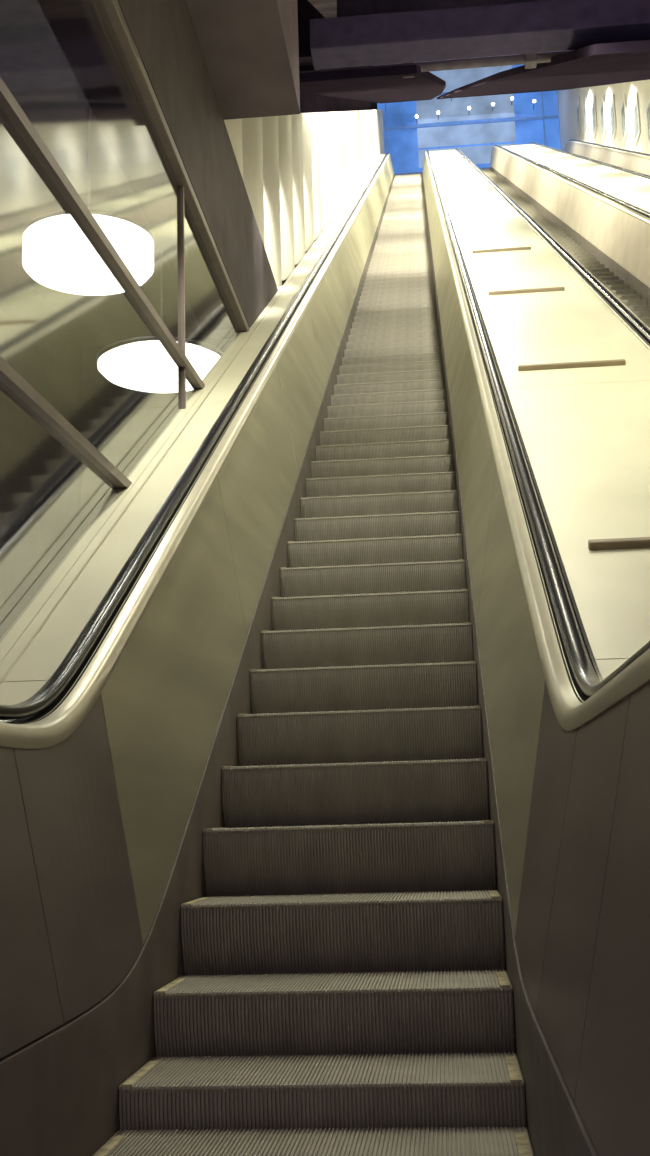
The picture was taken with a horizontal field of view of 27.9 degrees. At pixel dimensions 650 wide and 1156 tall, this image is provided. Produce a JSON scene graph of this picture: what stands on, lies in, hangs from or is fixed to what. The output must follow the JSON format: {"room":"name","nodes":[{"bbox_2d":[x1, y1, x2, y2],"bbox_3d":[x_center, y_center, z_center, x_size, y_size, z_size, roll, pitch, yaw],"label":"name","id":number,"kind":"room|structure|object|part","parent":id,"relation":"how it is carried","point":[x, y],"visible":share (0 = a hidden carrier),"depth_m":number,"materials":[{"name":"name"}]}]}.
{"room":"subway station escalator","nodes":[
{"label":"subway station escalator","id":0,"kind":"room"},
{"bbox_2d":[186,0,299,119],"bbox_3d":[-1.028,-4.964,5.191,0.900,2.075,8.400,-3,-10,5],"label":"ceiling","id":1,"kind":"structure","parent":0,"point":[250,48],"depth_m":8.41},
{"bbox_2d":[117,0,277,327],"bbox_3d":[-1.112,-3.115,6.418,0.365,1.100,11.450,-3,-10,5],"label":"beam","id":2,"kind":"structure","parent":1,"relation":"attached to","point":[163,33],"depth_m":8.18,"materials":[{"name":"brown metal"}]},
{"bbox_2d":[224,109,384,285],"bbox_3d":[0.751,-11.361,31.861,0.180,24.538,42.500,-3,-10,5],"label":"wall","id":3,"kind":"structure","parent":0,"point":[297,171],"depth_m":15.23,"materials":[{"name":"beige paint"}]},
{"bbox_2d":[297,0,376,112],"bbox_3d":[0.532,-12.522,32.194,0.130,26.566,42.100,-3,-10,5],"label":"wall","id":4,"kind":"structure","parent":0,"point":[307,11],"depth_m":20.22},
{"bbox_2d":[308,0,560,65],"bbox_3d":[4.058,-12.355,28.828,7.700,31.377,54.000,-3,-10,5],"label":"ceiling","id":5,"kind":"structure","parent":0,"point":[327,8],"depth_m":21.87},
{"bbox_2d":[299,65,445,102],"bbox_3d":[1.776,-11.431,31.065,1.960,21.846,37.700,-3,-10,5],"label":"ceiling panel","id":6,"kind":"object","parent":5,"relation":"hanging from","point":[379,84],"visible":0.9,"depth_m":13.72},
{"bbox_2d":[437,40,649,98],"bbox_3d":[5.421,-11.340,30.048,4.980,22.597,39.000,-3,-10,5],"label":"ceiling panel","id":7,"kind":"object","parent":5,"relation":"hanging from","point":[618,62],"visible":0.94,"depth_m":15.70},
{"bbox_2d":[376,64,560,173],"bbox_3d":[6.007,-18.225,55.284,7.750,9.500,0.100,-3,-10,5],"label":"wall","id":8,"kind":"structure","parent":0,"point":[403,148],"depth_m":55.33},
{"bbox_2d":[384,65,557,175],"bbox_3d":[6.011,-18.500,55.170,7.600,9.000,0.140,-3,-10,5],"label":"window frame grid","id":9,"kind":"structure","parent":8,"relation":"in","point":[499,130],"depth_m":55.25,"materials":[{"name":"blue glass"}]},
{"bbox_3d":[5.923,-16.192,54.712,6.100,1.900,0.050,-3,-11,5],"label":"spandrel panel","id":10,"kind":"part","parent":9,"relation":"part of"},
{"bbox_3d":[5.918,-19.882,55.385,4.100,1.200,0.050,-3,-11,5],"label":"spandrel panel","id":11,"kind":"part","parent":9,"relation":"part of","materials":[{"name":"blue glass"}]},
{"bbox_3d":[5.953,-18.654,55.157,4.100,0.900,0.050,-3,-11,5],"label":"spandrel panel","id":12,"kind":"part","parent":9,"relation":"part of","materials":[{"name":"blue glass"}]},
{"bbox_3d":[5.979,-17.720,54.985,4.100,0.800,0.050,-3,-11,5],"label":"spandrel panel","id":13,"kind":"part","parent":9,"relation":"part of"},
{"bbox_3d":[5.875,-21.406,55.666,4.100,1.500,0.050,-3,-11,5],"label":"spandrel panel","id":14,"kind":"part","parent":9,"relation":"part of","materials":[{"name":"blue glass"}]},
{"bbox_2d":[558,50,649,152],"bbox_3d":[7.804,-9.283,26.391,0.100,35.445,51.000,-3,-10,5],"label":"wall","id":15,"kind":"structure","parent":0,"point":[567,99],"depth_m":40.58,"materials":[{"name":"beige paint"}]},
{"bbox_2d":[299,54,520,66],"bbox_3d":[3.078,-4.915,11.743,7.230,0.200,0.120,-3,-10,5],"label":"ceiling pipe","id":16,"kind":"object","parent":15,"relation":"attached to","point":[303,61],"visible":0.02,"depth_m":11.98,"materials":[{"name":"black metal"}]},
{"bbox_2d":[299,51,568,77],"bbox_3d":[3.045,-4.562,11.172,7.230,0.200,0.120,-3,-10,5],"label":"ceiling pipe","id":17,"kind":"object","parent":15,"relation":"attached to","point":[530,61],"visible":0.34,"depth_m":11.28,"materials":[{"name":"black metal"}]},
{"bbox_2d":[337,0,546,16],"bbox_3d":[3.475,-6.250,13.991,6.700,0.300,0.300,-3,-10,5],"label":"ceiling beam","id":18,"kind":"structure","parent":15,"relation":"attached to","point":[345,8],"depth_m":14.06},
{"bbox_2d":[310,0,649,69],"bbox_3d":[3.229,-4.368,10.099,6.700,0.260,0.300,-3,-10,5],"label":"ceiling beam","id":19,"kind":"structure","parent":15,"relation":"attached to","point":[549,25],"depth_m":10.16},
{"bbox_2d":[576,97,580,136],"bbox_3d":[9.176,-16.681,47.412,0.034,1.120,0.840,-3,-10,5],"label":"poster","id":20,"kind":"object","parent":15,"relation":"attached to","point":[578,102],"visible":1,"depth_m":47.26,"materials":[{"name":"grey paper"}]},
{"bbox_2d":[583,96,588,137],"bbox_3d":[9.034,-15.941,45.352,0.034,1.120,0.840,-3,-10,5],"label":"poster","id":21,"kind":"object","parent":15,"relation":"attached to","point":[586,122],"visible":1,"depth_m":45.21,"materials":[{"name":"white paper"}]},
{"bbox_2d":[591,96,596,139],"bbox_3d":[8.893,-15.202,43.291,0.034,1.120,0.840,-3,-10,5],"label":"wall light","id":22,"kind":"object","parent":15,"relation":"attached to","point":[593,109],"visible":1,"depth_m":43.18,"materials":[{"name":"white"}]},
{"bbox_2d":[600,95,605,140],"bbox_3d":[8.751,-14.463,41.230,0.034,1.120,0.840,-3,-10,5],"label":"light","id":23,"kind":"object","parent":15,"relation":"attached to","point":[602,108],"visible":1,"depth_m":41.11,"materials":[{"name":"white"}]},
{"bbox_2d":[610,94,616,142],"bbox_3d":[8.610,-13.724,39.169,0.034,1.120,0.840,-3,-10,5],"label":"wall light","id":24,"kind":"object","parent":15,"relation":"attached to","point":[612,107],"visible":1,"depth_m":39.05,"materials":[{"name":"white"}]},
{"bbox_2d":[620,93,627,144],"bbox_3d":[8.469,-12.984,37.108,0.034,1.120,0.840,-3,-10,5],"label":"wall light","id":25,"kind":"object","parent":15,"relation":"attached to","point":[623,110],"visible":1,"depth_m":36.99,"materials":[{"name":"white"}]},
{"bbox_2d":[632,93,640,146],"bbox_3d":[8.327,-12.245,35.048,0.034,1.120,0.840,-3,-10,5],"label":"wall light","id":26,"kind":"object","parent":15,"relation":"attached to","point":[635,110],"visible":1,"depth_m":34.95,"materials":[{"name":"white"}]},
{"bbox_2d":[646,96,649,149],"bbox_3d":[8.186,-11.506,32.987,0.034,1.120,0.840,-3,-10,5],"label":"poster","id":27,"kind":"object","parent":15,"relation":"attached to","point":[648,103],"visible":1,"depth_m":33.15,"materials":[{"name":"white paper"}]},
{"bbox_3d":[2.160,0.743,-0.174,7.750,0.100,7.500,-3,-10,5],"label":"floor","id":28,"kind":"structure","parent":0,"visible":0},
{"bbox_2d":[0,149,649,1155],"bbox_3d":[1.514,-7.214,25.780,1.560,25.644,46.598,-3,-10,5],"label":"escalator","id":29,"kind":"object","parent":28,"relation":"on","point":[325,830],"visible":1,"depth_m":4.12,"materials":[{"name":"metal"}]},
{"bbox_3d":[-0.696,0.602,2.539,0.147,0.630,0.842,-3,-11,5],"label":"balustrade panel","id":30,"kind":"part","parent":29,"relation":"part of","materials":[{"name":"grey metal"}]},
{"bbox_3d":[-0.625,0.647,3.351,0.147,0.830,0.762,-3,-11,5],"label":"balustrade panel","id":31,"kind":"part","parent":29,"relation":"part of","materials":[{"name":"grey metal"}]},
{"bbox_3d":[-0.514,0.265,4.865,0.147,1.930,2.072,-3,-11,5],"label":"balustrade panel","id":32,"kind":"part","parent":29,"relation":"part of","materials":[{"name":"silver metal"}]},
{"bbox_2d":[0,154,384,704],"bbox_3d":[0.663,-7.282,26.166,0.202,25.206,46.020,-3,-10,5],"label":"deck","id":33,"kind":"object","parent":29,"relation":"attached to","point":[42,647],"visible":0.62,"depth_m":5.28,"materials":[{"name":"beige metal"}]},
{"bbox_3d":[-0.991,0.219,2.662,0.202,0.249,2.294,-3,-11,5],"label":"panel","id":34,"kind":"part","parent":33,"relation":"part of","materials":[{"name":"beige metal"}]},
{"bbox_3d":[-0.767,-0.312,5.596,0.202,1.952,3.294,-3,-11,5],"label":"panel","id":35,"kind":"part","parent":33,"relation":"part of","materials":[{"name":"beige metal"}]},
{"bbox_2d":[0,0,281,662],"bbox_3d":[-0.867,-1.362,6.657,0.080,4.807,10.813,-3,-10,5],"label":"glass wall","id":36,"kind":"structure","parent":33,"relation":"on","point":[120,306],"depth_m":5.31,"materials":[{"name":"clear glass"}]},
{"bbox_3d":[-0.975,-0.065,4.821,0.001,1.042,1.733,-3,-10,5],"label":"glass pane","id":37,"kind":"part","parent":36,"relation":"part of","materials":[{"name":"clear glass"}]},
{"bbox_3d":[-0.966,-1.947,5.912,0.001,1.268,3.200,-3,-10,5],"label":"glass pane","id":38,"kind":"part","parent":36,"relation":"part of","materials":[{"name":"clear glass"}]},
{"bbox_3d":[-0.937,-0.950,5.728,0.001,1.111,3.200,-3,-10,5],"label":"glass pane","id":39,"kind":"part","parent":36,"relation":"part of","materials":[{"name":"clear glass"}]},
{"bbox_3d":[-0.831,-1.309,6.957,0.060,4.805,10.200,-3,-11,5],"label":"partition sill","id":40,"kind":"part","parent":36,"relation":"part of","materials":[{"name":"beige metal"}]},
{"bbox_3d":[-0.997,-2.627,5.773,0.080,0.060,8.580,-3,-11,5],"label":"rail","id":41,"kind":"part","parent":36,"relation":"part of","materials":[{"name":"brown metal"}]},
{"bbox_3d":[-0.819,-1.609,7.470,0.040,1.375,0.026,-3,-11,5],"label":"post","id":42,"kind":"part","parent":36,"relation":"part of","materials":[{"name":"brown metal"}]},
{"bbox_3d":[-0.783,-1.051,7.607,0.001,0.292,0.475,-3,-10,5],"label":"glass pane","id":43,"kind":"part","parent":36,"relation":"part of","materials":[{"name":"clear glass"}]},
{"bbox_3d":[-0.721,-1.547,8.601,0.001,1.092,2.256,-3,-10,5],"label":"glass pane","id":44,"kind":"part","parent":36,"relation":"part of","materials":[{"name":"clear glass"}]},
{"bbox_3d":[-0.510,-1.652,9.337,0.202,2.130,3.594,-3,-11,5],"label":"panel","id":45,"kind":"part","parent":33,"relation":"part of","materials":[{"name":"beige metal"}]},
{"bbox_3d":[-0.242,-3.053,13.242,0.202,2.130,3.594,-3,-11,5],"label":"panel","id":46,"kind":"part","parent":33,"relation":"part of","materials":[{"name":"beige metal"}]},
{"bbox_3d":[0.026,-4.453,17.146,0.202,2.130,3.594,-3,-11,5],"label":"panel","id":47,"kind":"part","parent":33,"relation":"part of","materials":[{"name":"beige metal"}]},
{"bbox_3d":[0.294,-5.854,21.051,0.202,2.130,3.594,-3,-11,5],"label":"panel","id":48,"kind":"part","parent":33,"relation":"part of","materials":[{"name":"beige metal"}]},
{"bbox_3d":[0.562,-7.255,24.956,0.202,2.130,3.594,-3,-11,5],"label":"panel","id":49,"kind":"part","parent":33,"relation":"part of","materials":[{"name":"beige metal"}]},
{"bbox_3d":[0.830,-8.655,28.860,0.202,2.130,3.594,-3,-11,5],"label":"panel","id":50,"kind":"part","parent":33,"relation":"part of","materials":[{"name":"beige metal"}]},
{"bbox_3d":[1.098,-10.056,32.765,0.202,2.130,3.594,-3,-11,5],"label":"panel","id":51,"kind":"part","parent":33,"relation":"part of","materials":[{"name":"beige metal"}]},
{"bbox_3d":[1.366,-11.457,36.669,0.202,2.130,3.594,-3,-11,5],"label":"panel","id":52,"kind":"part","parent":33,"relation":"part of","materials":[{"name":"beige metal"}]},
{"bbox_3d":[1.634,-12.857,40.574,0.202,2.130,3.594,-3,-11,5],"label":"panel","id":53,"kind":"part","parent":33,"relation":"part of","materials":[{"name":"beige metal"}]},
{"bbox_3d":[0.788,-7.470,25.893,0.054,25.059,46.598,-3,-11,5],"label":"handrail","id":54,"kind":"part","parent":29,"relation":"part of","materials":[{"name":"black rubber"}]},
{"bbox_3d":[0.854,-7.752,26.142,0.065,24.326,46.200,-3,-11,5],"label":"handrail trim","id":55,"kind":"part","parent":29,"relation":"part of","materials":[{"name":"beige metal"}]},
{"bbox_3d":[1.018,-6.736,25.942,0.042,24.766,46.200,-3,-11,5],"label":"skirt panel","id":56,"kind":"part","parent":29,"relation":"part of","materials":[{"name":"beige metal"}]},
{"bbox_3d":[-0.347,-0.587,7.291,0.147,2.153,2.392,-3,-11,5],"label":"balustrade panel","id":57,"kind":"part","parent":29,"relation":"part of","materials":[{"name":"silver metal"}]},
{"bbox_3d":[-0.168,-1.521,9.894,0.147,2.153,2.392,-3,-11,5],"label":"balustrade panel","id":58,"kind":"part","parent":29,"relation":"part of","materials":[{"name":"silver metal"}]},
{"bbox_3d":[0.010,-2.455,12.497,0.147,2.153,2.392,-3,-11,5],"label":"balustrade panel","id":59,"kind":"part","parent":29,"relation":"part of","materials":[{"name":"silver metal"}]},
{"bbox_3d":[0.189,-3.389,15.100,0.147,2.153,2.392,-3,-11,5],"label":"balustrade panel","id":60,"kind":"part","parent":29,"relation":"part of","materials":[{"name":"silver metal"}]},
{"bbox_3d":[0.368,-4.322,17.703,0.147,2.153,2.392,-3,-11,5],"label":"balustrade panel","id":61,"kind":"part","parent":29,"relation":"part of","materials":[{"name":"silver metal"}]},
{"bbox_3d":[0.546,-5.256,20.306,0.147,2.153,2.392,-3,-11,5],"label":"balustrade panel","id":62,"kind":"part","parent":29,"relation":"part of","materials":[{"name":"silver metal"}]},
{"bbox_3d":[0.725,-6.190,22.909,0.147,2.153,2.392,-3,-11,5],"label":"balustrade panel","id":63,"kind":"part","parent":29,"relation":"part of","materials":[{"name":"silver metal"}]},
{"bbox_3d":[0.904,-7.124,25.512,0.147,2.153,2.392,-3,-11,5],"label":"balustrade panel","id":64,"kind":"part","parent":29,"relation":"part of","materials":[{"name":"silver metal"}]},
{"bbox_3d":[1.082,-8.057,28.116,0.147,2.153,2.392,-3,-11,5],"label":"balustrade panel","id":65,"kind":"part","parent":29,"relation":"part of","materials":[{"name":"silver metal"}]},
{"bbox_3d":[1.261,-8.991,30.719,0.147,2.153,2.392,-3,-11,5],"label":"balustrade panel","id":66,"kind":"part","parent":29,"relation":"part of","materials":[{"name":"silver metal"}]},
{"bbox_3d":[1.440,-9.925,33.322,0.147,2.153,2.392,-3,-11,5],"label":"balustrade panel","id":67,"kind":"part","parent":29,"relation":"part of","materials":[{"name":"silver metal"}]},
{"bbox_3d":[1.619,-10.859,35.925,0.147,2.153,2.392,-3,-11,5],"label":"balustrade panel","id":68,"kind":"part","parent":29,"relation":"part of","materials":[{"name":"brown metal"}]},
{"bbox_3d":[1.797,-11.793,38.528,0.147,2.153,2.392,-3,-11,5],"label":"balustrade panel","id":69,"kind":"part","parent":29,"relation":"part of","materials":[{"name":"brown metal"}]},
{"bbox_3d":[1.976,-12.726,41.131,0.147,2.153,2.392,-3,-11,5],"label":"balustrade panel","id":70,"kind":"part","parent":29,"relation":"part of","materials":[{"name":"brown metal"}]},
{"bbox_3d":[2.155,-13.660,43.734,0.147,2.153,2.392,-3,-11,5],"label":"balustrade panel","id":71,"kind":"part","parent":29,"relation":"part of","materials":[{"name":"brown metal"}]},
{"bbox_3d":[2.333,-14.587,46.336,0.147,2.138,2.392,-3,-11,5],"label":"balustrade panel","id":72,"kind":"part","parent":29,"relation":"part of","materials":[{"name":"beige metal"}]},
{"bbox_3d":[2.971,-11.844,38.429,0.147,2.153,2.392,-3,-11,5],"label":"balustrade panel","id":73,"kind":"part","parent":29,"relation":"part of","materials":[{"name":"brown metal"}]},
{"bbox_3d":[2.792,-10.910,35.826,0.147,2.153,2.392,-3,-11,5],"label":"balustrade panel","id":74,"kind":"part","parent":29,"relation":"part of","materials":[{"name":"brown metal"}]},
{"bbox_3d":[2.614,-9.976,33.223,0.147,2.153,2.392,-3,-11,5],"label":"balustrade panel","id":75,"kind":"part","parent":29,"relation":"part of","materials":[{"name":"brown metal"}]},
{"bbox_3d":[2.435,-9.043,30.620,0.147,2.153,2.392,-3,-11,5],"label":"balustrade panel","id":76,"kind":"part","parent":29,"relation":"part of","materials":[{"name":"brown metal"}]},
{"bbox_3d":[2.256,-8.109,28.017,0.147,2.153,2.392,-3,-11,5],"label":"balustrade panel","id":77,"kind":"part","parent":29,"relation":"part of","materials":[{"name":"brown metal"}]},
{"bbox_3d":[2.078,-7.175,25.413,0.147,2.153,2.392,-3,-11,5],"label":"balustrade panel","id":78,"kind":"part","parent":29,"relation":"part of","materials":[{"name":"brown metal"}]},
{"bbox_3d":[1.899,-6.241,22.810,0.147,2.153,2.392,-3,-11,5],"label":"balustrade panel","id":79,"kind":"part","parent":29,"relation":"part of","materials":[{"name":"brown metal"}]},
{"bbox_3d":[1.720,-5.308,20.207,0.147,2.153,2.392,-3,-11,5],"label":"balustrade panel","id":80,"kind":"part","parent":29,"relation":"part of","materials":[{"name":"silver metal"}]},
{"bbox_3d":[1.541,-4.374,17.604,0.147,2.153,2.392,-3,-11,5],"label":"balustrade panel","id":81,"kind":"part","parent":29,"relation":"part of","materials":[{"name":"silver metal"}]},
{"bbox_3d":[1.363,-3.440,15.001,0.147,2.153,2.392,-3,-11,5],"label":"balustrade panel","id":82,"kind":"part","parent":29,"relation":"part of","materials":[{"name":"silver metal"}]},
{"bbox_3d":[1.184,-2.506,12.398,0.147,2.153,2.392,-3,-11,5],"label":"balustrade panel","id":83,"kind":"part","parent":29,"relation":"part of","materials":[{"name":"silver metal"}]},
{"bbox_3d":[1.005,-1.572,9.795,0.147,2.153,2.392,-3,-11,5],"label":"balustrade panel","id":84,"kind":"part","parent":29,"relation":"part of","materials":[{"name":"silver metal"}]},
{"bbox_3d":[0.827,-0.638,7.192,0.147,2.153,2.392,-3,-11,5],"label":"balustrade panel","id":85,"kind":"part","parent":29,"relation":"part of","materials":[{"name":"silver metal"}]},
{"bbox_3d":[2.071,-6.782,25.853,0.042,24.766,46.200,-3,-11,5],"label":"skirt panel","id":86,"kind":"part","parent":29,"relation":"part of","materials":[{"name":"beige metal"}]},
{"bbox_3d":[0.659,0.214,4.766,0.147,1.930,2.072,-3,-11,5],"label":"balustrade panel","id":87,"kind":"part","parent":29,"relation":"part of","materials":[{"name":"silver metal"}]},
{"bbox_3d":[2.177,-7.810,26.030,0.065,24.326,46.200,-3,-11,5],"label":"handrail trim","id":88,"kind":"part","parent":29,"relation":"part of","materials":[{"name":"beige metal"}]},
{"bbox_3d":[2.225,-7.533,25.772,0.054,25.059,46.598,-3,-11,5],"label":"handrail","id":89,"kind":"part","parent":29,"relation":"part of","materials":[{"name":"black rubber"}]},
{"bbox_2d":[429,149,649,679],"bbox_3d":[2.771,-7.372,25.986,0.928,25.201,46.017,-3,-10,5],"label":"deck","id":90,"kind":"object","parent":29,"relation":"attached to","point":[576,378],"visible":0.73,"depth_m":6.82,"materials":[{"name":"beige metal"}]},
{"bbox_3d":[4.010,-14.350,44.301,0.928,2.129,3.594,-3,-11,5],"label":"panel","id":91,"kind":"part","parent":90,"relation":"part of","materials":[{"name":"beige metal"}]},
{"bbox_3d":[3.742,-12.950,40.396,0.928,2.130,3.594,-3,-11,5],"label":"panel","id":92,"kind":"part","parent":90,"relation":"part of","materials":[{"name":"beige metal"}]},
{"bbox_3d":[3.474,-11.549,36.492,0.928,2.130,3.594,-3,-11,5],"label":"panel","id":93,"kind":"part","parent":90,"relation":"part of","materials":[{"name":"metal"}]},
{"bbox_3d":[3.206,-10.148,32.587,0.928,2.130,3.594,-3,-11,5],"label":"panel","id":94,"kind":"part","parent":90,"relation":"part of","materials":[{"name":"beige metal"}]},
{"bbox_3d":[2.938,-8.748,28.682,0.928,2.130,3.594,-3,-11,5],"label":"panel","id":95,"kind":"part","parent":90,"relation":"part of","materials":[{"name":"beige metal"}]},
{"bbox_3d":[2.670,-7.347,24.778,0.928,2.130,3.594,-3,-11,5],"label":"panel","id":96,"kind":"part","parent":90,"relation":"part of","materials":[{"name":"metal"}]},
{"bbox_3d":[2.402,-5.946,20.873,0.928,2.130,3.594,-3,-11,5],"label":"panel","id":97,"kind":"part","parent":90,"relation":"part of","materials":[{"name":"beige metal"}]},
{"bbox_3d":[2.134,-4.546,16.968,0.928,2.130,3.594,-3,-11,5],"label":"panel","id":98,"kind":"part","parent":90,"relation":"part of","materials":[{"name":"beige metal"}]},
{"bbox_3d":[1.866,-3.145,13.064,0.928,2.130,3.594,-3,-11,5],"label":"panel","id":99,"kind":"part","parent":90,"relation":"part of","materials":[{"name":"metal"}]},
{"bbox_3d":[1.598,-1.744,9.159,0.928,2.130,3.594,-3,-11,5],"label":"panel","id":100,"kind":"part","parent":90,"relation":"part of","materials":[{"name":"beige metal"}]},
{"bbox_3d":[1.341,-0.404,5.418,0.928,1.952,3.294,-3,-11,5],"label":"panel","id":101,"kind":"part","parent":90,"relation":"part of","materials":[{"name":"beige metal"}]},
{"bbox_3d":[1.116,0.127,2.484,0.928,0.249,2.294,-3,-11,5],"label":"panel","id":102,"kind":"part","parent":90,"relation":"part of","materials":[{"name":"beige metal"}]},
{"bbox_3d":[0.548,0.596,3.252,0.147,0.830,0.762,-3,-11,5],"label":"balustrade panel","id":103,"kind":"part","parent":29,"relation":"part of","materials":[{"name":"grey metal"}]},
{"bbox_3d":[0.478,0.551,2.440,0.147,0.630,0.842,-3,-11,5],"label":"balustrade panel","id":104,"kind":"part","parent":29,"relation":"part of","materials":[{"name":"metal"}]},
{"bbox_3d":[0.399,0.396,1.583,0.147,0.628,0.892,-3,-11,5],"label":"balustrade panel","id":105,"kind":"part","parent":29,"relation":"part of","materials":[{"name":"metal"}]},
{"bbox_2d":[455,145,649,350],"bbox_3d":[3.983,-7.322,25.572,1.560,25.644,46.598,-3,-10,5],"label":"escalator","id":106,"kind":"object","parent":28,"relation":"on","point":[603,238],"visible":0.35,"depth_m":19.55,"materials":[{"name":"metal"}]},
{"bbox_3d":[5.724,-12.785,42.020,0.147,8.850,15.992,-3,-11,5],"label":"balustrade panel","id":107,"kind":"part","parent":106,"relation":"part of","materials":[{"name":"beige metal"}]},
{"bbox_3d":[4.540,-6.890,25.645,0.042,24.766,46.200,-3,-11,5],"label":"skirt panel","id":108,"kind":"part","parent":106,"relation":"part of","materials":[{"name":"beige metal"}]},
{"bbox_3d":[4.646,-7.918,25.822,0.065,24.326,46.200,-3,-11,5],"label":"handrail trim","id":109,"kind":"part","parent":106,"relation":"part of","materials":[{"name":"beige metal"}]},
{"bbox_3d":[4.591,-7.517,25.856,0.147,8.850,13.992,-3,-11,5],"label":"balustrade panel","id":110,"kind":"part","parent":106,"relation":"part of","materials":[{"name":"beige metal"}]},
{"bbox_3d":[4.694,-7.641,25.564,0.054,25.059,46.598,-3,-11,5],"label":"handrail","id":111,"kind":"part","parent":106,"relation":"part of","materials":[{"name":"black rubber"}]},
{"bbox_2d":[501,144,649,211],"bbox_3d":[5.359,-7.486,25.768,1.168,25.201,46.017,-3,-10,5],"label":"deck","id":112,"kind":"object","parent":106,"relation":"attached to","point":[634,190],"visible":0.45,"depth_m":25.90,"materials":[{"name":"beige metal"}]},
{"bbox_3d":[6.598,-14.463,44.083,1.168,2.129,3.594,-3,-11,5],"label":"panel","id":113,"kind":"part","parent":112,"relation":"part of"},
{"bbox_3d":[6.330,-13.063,40.178,1.168,2.130,3.594,-3,-11,5],"label":"panel","id":114,"kind":"part","parent":112,"relation":"part of","materials":[{"name":"beige metal"}]},
{"bbox_3d":[6.062,-11.662,36.273,1.168,2.130,3.594,-3,-11,5],"label":"panel","id":115,"kind":"part","parent":112,"relation":"part of","materials":[{"name":"beige metal"}]},
{"bbox_3d":[5.794,-10.262,32.369,1.168,2.130,3.594,-3,-11,5],"label":"panel","id":116,"kind":"part","parent":112,"relation":"part of","materials":[{"name":"metal"}]},
{"bbox_3d":[5.526,-8.861,28.464,1.168,2.130,3.594,-3,-11,5],"label":"panel","id":117,"kind":"part","parent":112,"relation":"part of","materials":[{"name":"beige metal"}]},
{"bbox_3d":[5.258,-7.460,24.559,1.168,2.130,3.594,-3,-11,5],"label":"panel","id":118,"kind":"part","parent":112,"relation":"part of","materials":[{"name":"beige metal"}]},
{"bbox_3d":[4.990,-6.060,20.655,1.168,2.130,3.594,-3,-11,5],"label":"panel","id":119,"kind":"part","parent":112,"relation":"part of","materials":[{"name":"beige metal"}]},
{"bbox_3d":[4.722,-4.659,16.750,1.168,2.130,3.594,-3,-11,5],"label":"panel","id":120,"kind":"part","parent":112,"relation":"part of","materials":[{"name":"beige metal"}]},
{"bbox_3d":[3.559,-2.149,10.838,0.147,8.634,13.692,-3,-11,5],"label":"balustrade panel","id":121,"kind":"part","parent":106,"relation":"part of","materials":[{"name":"beige metal"}]},
{"bbox_2d":[529,139,649,179],"bbox_3d":[6.691,-7.441,25.343,1.560,25.644,46.598,-3,-10,5],"label":"escalator","id":122,"kind":"object","parent":28,"relation":"on","point":[635,163],"visible":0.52,"depth_m":35.83,"materials":[{"name":"metal"}]},
{"bbox_3d":[8.432,-12.904,41.792,0.147,8.850,15.992,-3,-11,5],"label":"balustrade panel","id":123,"kind":"part","parent":122,"relation":"part of","materials":[{"name":"beige metal"}]},
{"bbox_3d":[7.354,-8.037,25.594,0.065,24.326,46.200,-3,-11,5],"label":"handrail trim","id":124,"kind":"part","parent":122,"relation":"part of","materials":[{"name":"beige metal"}]},
{"bbox_3d":[7.402,-7.759,25.336,0.054,25.059,46.598,-3,-11,5],"label":"handrail","id":125,"kind":"part","parent":122,"relation":"part of","materials":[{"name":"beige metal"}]},
{"bbox_2d":[581,140,649,153],"bbox_3d":[7.617,-7.585,25.577,0.264,25.201,46.017,-3,-10,5],"label":"deck","id":126,"kind":"object","parent":122,"relation":"attached to","point":[581,140],"visible":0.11,"depth_m":38.15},
{"bbox_3d":[7.299,-7.635,25.628,0.147,8.850,13.992,-3,-11,5],"label":"balustrade panel","id":127,"kind":"part","parent":122,"relation":"part of","materials":[{"name":"beige metal"}]}
]}

